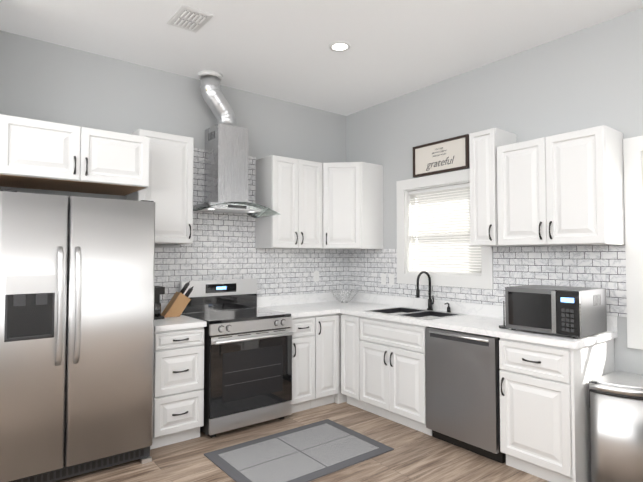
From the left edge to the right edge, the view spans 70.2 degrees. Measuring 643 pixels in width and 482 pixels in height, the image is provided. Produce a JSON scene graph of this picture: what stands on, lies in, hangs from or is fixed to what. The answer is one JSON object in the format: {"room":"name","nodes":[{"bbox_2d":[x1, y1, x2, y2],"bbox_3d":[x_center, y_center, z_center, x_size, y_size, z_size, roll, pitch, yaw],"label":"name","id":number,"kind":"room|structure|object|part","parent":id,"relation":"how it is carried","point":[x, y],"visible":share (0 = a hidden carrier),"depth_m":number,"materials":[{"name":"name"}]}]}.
{"room":"kitchen","nodes":[
{"label":"kitchen","id":0,"kind":"room"},
{"bbox_2d":[0,30,345,302],"bbox_3d":[-1.966,0.011,3.667,5.900,3.068,0.150,1,-2,-38],"label":"wall","id":1,"kind":"structure","parent":0,"point":[47,81],"depth_m":3.90,"materials":[{"name":"paint"}]},
{"bbox_2d":[0,114,148,195],"bbox_3d":[-1.799,-0.581,3.305,0.910,0.372,0.652,1,-2,-38],"label":"upper cabinet","id":2,"kind":"object","parent":1,"relation":"attached to","point":[40,154],"visible":1,"depth_m":3.07,"materials":[{"name":"white wood"}]},
{"bbox_2d":[127,129,193,243],"bbox_3d":[-1.348,-0.429,3.839,0.453,0.900,0.357,1,-2,-38],"label":"upper cabinet","id":3,"kind":"object","parent":1,"relation":"attached to","point":[168,191],"visible":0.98,"depth_m":3.75,"materials":[{"name":"white wood"}]},
{"bbox_2d":[193,123,280,217],"bbox_3d":[-0.823,-0.640,4.161,0.760,0.798,0.491,1,-2,-38],"label":"range hood","id":4,"kind":"object","parent":1,"relation":"attached to","point":[226,169],"visible":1,"depth_m":4.12,"materials":[{"name":"silver metal"}]},
{"bbox_2d":[198,70,235,125],"bbox_3d":[-0.951,-1.272,4.188,0.370,0.467,0.224,1,-2,-38],"label":"duct","id":5,"kind":"object","parent":4,"relation":"attached to","point":[217,103],"visible":0.96,"depth_m":4.12,"materials":[{"name":"silver metal"}]},
{"bbox_2d":[154,148,345,302],"bbox_3d":[-0.672,-0.086,4.578,2.437,1.520,0.006,1,-2,-38],"label":"tile backsplash","id":6,"kind":"structure","parent":1,"relation":"attached to","point":[221,246],"depth_m":4.47,"materials":[{"name":"tile"}]},
{"bbox_2d":[314,271,318,281],"bbox_3d":[-0.056,0.389,5.036,0.070,0.114,0.005,1,-2,-38],"label":"electrical outlet","id":7,"kind":"object","parent":6,"relation":"attached to","point":[316,276],"visible":1,"depth_m":5.03,"materials":[{"name":"white plastic"}]},
{"bbox_2d":[255,155,321,248],"bbox_3d":[-0.316,-0.369,4.641,0.605,0.890,0.357,1,-2,-38],"label":"upper cabinet","id":8,"kind":"object","parent":1,"relation":"attached to","point":[288,189],"visible":1,"depth_m":4.50,"materials":[{"name":"white wood"}]},
{"bbox_2d":[54,402,549,481],"bbox_3d":[-0.014,1.495,1.114,5.900,0.060,6.500,1,-2,-38],"label":"floor","id":9,"kind":"structure","parent":0,"point":[414,455],"depth_m":3.17,"materials":[{"name":"brown wood"}]},
{"bbox_2d":[0,190,154,481],"bbox_3d":[-1.730,0.623,3.181,0.906,1.815,0.816,1,-2,-38],"label":"refrigerator","id":10,"kind":"object","parent":9,"relation":"on","point":[77,275],"visible":1,"depth_m":2.88,"materials":[{"name":"grey metal"}]},
{"bbox_2d":[150,327,203,449],"bbox_3d":[-1.245,1.109,3.676,0.385,0.874,0.662,1,-2,-38],"label":"drawers","id":11,"kind":"object","parent":9,"relation":"on","point":[178,390],"visible":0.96,"depth_m":3.44,"materials":[{"name":"white wood"}]},
{"bbox_2d":[154,303,206,331],"bbox_3d":[-1.249,0.602,3.702,0.395,0.140,0.643,1,-2,-38],"label":"countertop","id":12,"kind":"structure","parent":11,"relation":"on","point":[182,321],"depth_m":3.52,"materials":[{"name":"stone"}]},
{"bbox_2d":[154,286,164,319],"bbox_3d":[-1.375,0.504,3.751,0.115,0.259,0.180,1,-2,-38],"label":"coffee maker","id":13,"kind":"object","parent":12,"relation":"on","point":[159,291],"visible":0.52,"depth_m":3.70,"materials":[{"name":"black plastic"}]},
{"bbox_2d":[161,281,193,317],"bbox_3d":[-1.230,0.492,3.912,0.271,0.293,0.105,1,-2,-38],"label":"knife block","id":14,"kind":"object","parent":12,"relation":"on","point":[177,304],"visible":1,"depth_m":3.87,"materials":[{"name":"brown wood"}]},
{"bbox_2d":[179,279,293,437],"bbox_3d":[-0.742,0.957,4.005,0.766,1.200,0.724,1,-2,-38],"label":"range","id":15,"kind":"object","parent":9,"relation":"on","point":[247,362],"visible":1,"depth_m":3.79,"materials":[{"name":"silver metal"}]},
{"bbox_2d":[204,419,393,481],"bbox_3d":[-0.157,1.531,3.322,1.140,0.008,0.778,1,-2,-38],"label":"rug","id":16,"kind":"object","parent":9,"relation":"on","point":[312,451],"visible":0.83,"depth_m":3.27,"materials":[{"name":"grey fabric"}]},
{"bbox_2d":[290,316,314,412],"bbox_3d":[-0.348,1.131,4.375,0.280,0.874,0.662,1,-2,-38],"label":"base cabinet","id":17,"kind":"object","parent":9,"relation":"on","point":[303,364],"visible":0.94,"depth_m":4.15,"materials":[{"name":"white wood"}]},
{"bbox_2d":[257,293,337,317],"bbox_3d":[-0.250,0.627,4.481,0.550,0.140,0.643,1,-2,-38],"label":"countertop","id":18,"kind":"structure","parent":17,"relation":"on","point":[298,305],"depth_m":4.65,"materials":[{"name":"stone"}]},
{"bbox_2d":[311,313,338,407],"bbox_3d":[-0.123,1.137,4.551,0.283,0.874,0.662,1,-2,-38],"label":"base cabinet","id":19,"kind":"object","parent":9,"relation":"on","point":[326,335],"visible":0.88,"depth_m":4.32,"materials":[{"name":"white wood"}]},
{"bbox_2d":[334,313,346,403],"bbox_3d":[0.225,1.147,4.855,0.633,0.874,0.607,1,-2,-38],"label":"base cabinet","id":20,"kind":"object","parent":9,"relation":"on","point":[339,397],"visible":0.07,"depth_m":4.44,"materials":[{"name":"white wood"}]},
{"bbox_2d":[341,314,364,409],"bbox_3d":[0.512,1.135,4.490,0.628,0.874,0.258,1,-2,-38],"label":"base cabinet","id":21,"kind":"object","parent":9,"relation":"on","point":[350,356],"visible":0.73,"depth_m":4.29,"materials":[{"name":"white wood"}]},
{"bbox_2d":[330,292,377,295],"bbox_3d":[0.228,0.638,4.853,0.420,0.140,0.643,1,-2,-38],"label":"countertop","id":22,"kind":"structure","parent":21,"relation":"on","point":[331,294],"depth_m":5.12,"materials":[{"name":"stone"}]},
{"bbox_2d":[360,312,436,435],"bbox_3d":[0.814,1.122,4.075,0.662,0.874,0.760,1,-2,-38],"label":"base cabinet","id":23,"kind":"object","parent":9,"relation":"on","point":[392,370],"visible":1,"depth_m":3.86,"materials":[{"name":"white wood"}]},
{"bbox_2d":[314,292,617,348],"bbox_3d":[0.889,0.611,4.002,0.657,0.140,2.798,1,-2,-38],"label":"countertop","id":24,"kind":"structure","parent":23,"relation":"on","point":[484,319],"depth_m":3.74,"materials":[{"name":"stone"}]},
{"bbox_2d":[330,289,357,302],"bbox_3d":[0.251,0.606,5.002,0.324,0.135,0.324,1,-2,-38],"label":"wire bowl","id":25,"kind":"object","parent":24,"relation":"on","point":[349,295],"visible":1,"depth_m":4.97,"materials":[{"name":"silver metal"}]},
{"bbox_2d":[365,307,466,319],"bbox_3d":[0.828,0.737,4.097,0.535,0.196,0.740,1,-2,-38],"label":"sink","id":26,"kind":"object","parent":24,"relation":"in","point":[413,312],"visible":0.27,"depth_m":4.16,"materials":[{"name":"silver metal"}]},
{"bbox_2d":[416,271,433,309],"bbox_3d":[0.961,0.459,4.212,0.215,0.366,0.093,1,-2,-38],"label":"faucet","id":27,"kind":"object","parent":24,"relation":"on","point":[430,302],"visible":1,"depth_m":4.24,"materials":[{"name":"black metal"}]},
{"bbox_2d":[499,301,508,328],"bbox_3d":[1.298,0.523,3.253,0.072,0.189,0.072,1,-2,-38],"label":"towel stand","id":28,"kind":"object","parent":24,"relation":"on","point":[503,326],"visible":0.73,"depth_m":3.25,"materials":[{"name":"silver"}]},
{"bbox_2d":[505,285,606,338],"bbox_3d":[1.585,0.465,3.107,0.409,0.296,0.486,1,-2,-38],"label":"microwave","id":29,"kind":"object","parent":24,"relation":"on","point":[576,312],"visible":1,"depth_m":2.95,"materials":[{"name":"silver metal"}]},
{"bbox_2d":[425,327,505,463],"bbox_3d":[1.240,1.108,3.532,0.641,0.868,0.602,1,-2,-38],"label":"dishwasher","id":30,"kind":"object","parent":9,"relation":"on","point":[462,392],"visible":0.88,"depth_m":3.31,"materials":[{"name":"grey metal"}]},
{"bbox_2d":[499,338,614,481],"bbox_3d":[1.583,1.090,3.088,0.662,0.874,0.480,1,-2,-38],"label":"base cabinet","id":31,"kind":"object","parent":9,"relation":"on","point":[545,429],"visible":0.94,"depth_m":2.87,"materials":[{"name":"white wood"}]},
{"bbox_2d":[589,370,642,481],"bbox_3d":[1.933,1.183,2.742,0.468,0.668,0.428,1,-2,-38],"label":"trash can","id":32,"kind":"object","parent":9,"relation":"on","point":[616,407],"visible":1,"depth_m":2.68,"materials":[{"name":"silver metal"}]},
{"bbox_2d":[0,0,642,115],"bbox_3d":[-0.014,-1.642,1.214,5.900,0.080,6.500,1,-2,-38],"label":"ceiling","id":33,"kind":"structure","parent":0,"point":[279,49],"depth_m":3.41,"materials":[{"name":"paint"}]},
{"bbox_2d":[167,5,213,32],"bbox_3d":[-0.915,-1.532,3.172,0.216,0.013,0.304,1,-2,-38],"label":"ceiling vent","id":34,"kind":"object","parent":33,"relation":"in","point":[189,18],"visible":1,"depth_m":3.15,"materials":[{"name":"white metal"}]},
{"bbox_2d":[329,41,350,51],"bbox_3d":[0.144,-1.521,3.579,0.176,0.009,0.176,1,-2,-38],"label":"recessed light","id":35,"kind":"object","parent":33,"relation":"in","point":[339,46],"visible":1,"depth_m":3.58,"materials":[{"name":"white"}]},
{"bbox_2d":[346,8,642,374],"bbox_3d":[2.253,-0.012,2.930,0.150,3.068,6.200,1,-2,-38],"label":"wall","id":36,"kind":"structure","parent":0,"point":[589,77],"depth_m":3.63,"materials":[{"name":"paint"}]},
{"bbox_2d":[321,162,382,248],"bbox_3d":[0.236,-0.360,4.916,0.601,0.890,0.600,1,-2,-38],"label":"upper cabinet","id":37,"kind":"object","parent":36,"relation":"attached to","point":[352,205],"visible":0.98,"depth_m":4.70,"materials":[{"name":"white wood"}]},
{"bbox_2d":[413,134,469,177],"bbox_3d":[1.105,-0.785,4.282,0.028,0.300,0.625,1,-2,-38],"label":"framed picture","id":38,"kind":"object","parent":36,"relation":"attached to","point":[444,156],"visible":1,"depth_m":4.25,"materials":[{"name":"white paper"}]},
{"bbox_2d":[396,169,493,289],"bbox_3d":[1.158,-0.102,4.305,0.152,1.045,1.070,1,-2,-38],"label":"window","id":39,"kind":"structure","parent":36,"relation":"in","point":[484,280],"depth_m":4.38,"materials":[{"name":"white"}]},
{"bbox_2d":[408,183,481,274],"bbox_3d":[1.151,-0.103,4.300,0.040,0.815,0.838,1,-2,-38],"label":"window blinds","id":40,"kind":"object","parent":39,"relation":"attached to","point":[441,190],"visible":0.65,"depth_m":4.31,"materials":[{"name":"white plastic"}]},
{"bbox_3d":[1.213,-0.101,4.348,0.004,0.821,0.846,1,-2,-38],"label":"window pane glow","id":41,"kind":"part","parent":39,"relation":"part of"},
{"bbox_2d":[346,245,626,316],"bbox_3d":[1.174,0.304,4.177,0.006,0.481,2.874,1,-2,-38],"label":"tile backsplash","id":42,"kind":"structure","parent":36,"relation":"attached to","point":[591,266],"depth_m":3.63,"materials":[{"name":"tile"}]},
{"bbox_2d":[381,274,385,284],"bbox_3d":[0.656,0.403,4.830,0.005,0.114,0.070,1,-2,-38],"label":"electrical outlet","id":43,"kind":"object","parent":42,"relation":"attached to","point":[383,279],"visible":1,"depth_m":4.83,"materials":[{"name":"white plastic"}]},
{"bbox_2d":[389,274,393,284],"bbox_3d":[0.727,0.400,4.739,0.005,0.114,0.070,1,-2,-38],"label":"electrical outlet","id":44,"kind":"object","parent":42,"relation":"attached to","point":[391,279],"visible":1,"depth_m":4.74,"materials":[{"name":"white plastic"}]},
{"bbox_2d":[469,128,516,245],"bbox_3d":[1.367,-0.412,3.663,0.357,0.905,0.225,1,-2,-38],"label":"upper cabinet","id":45,"kind":"object","parent":36,"relation":"attached to","point":[484,145],"visible":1,"depth_m":3.56,"materials":[{"name":"white wood"}]},
{"bbox_2d":[497,125,624,245],"bbox_3d":[1.673,-0.348,3.268,0.357,0.755,0.745,1,-2,-38],"label":"upper cabinet","id":46,"kind":"object","parent":36,"relation":"attached to","point":[563,189],"visible":0.98,"depth_m":3.09,"materials":[{"name":"white wood"}]},
{"bbox_2d":[623,136,642,349],"bbox_3d":[2.425,-0.002,2.675,0.152,1.395,1.088,1,-2,-38],"label":"window","id":47,"kind":"structure","parent":36,"relation":"in","point":[633,172],"depth_m":3.02,"materials":[{"name":"white"}]}
]}

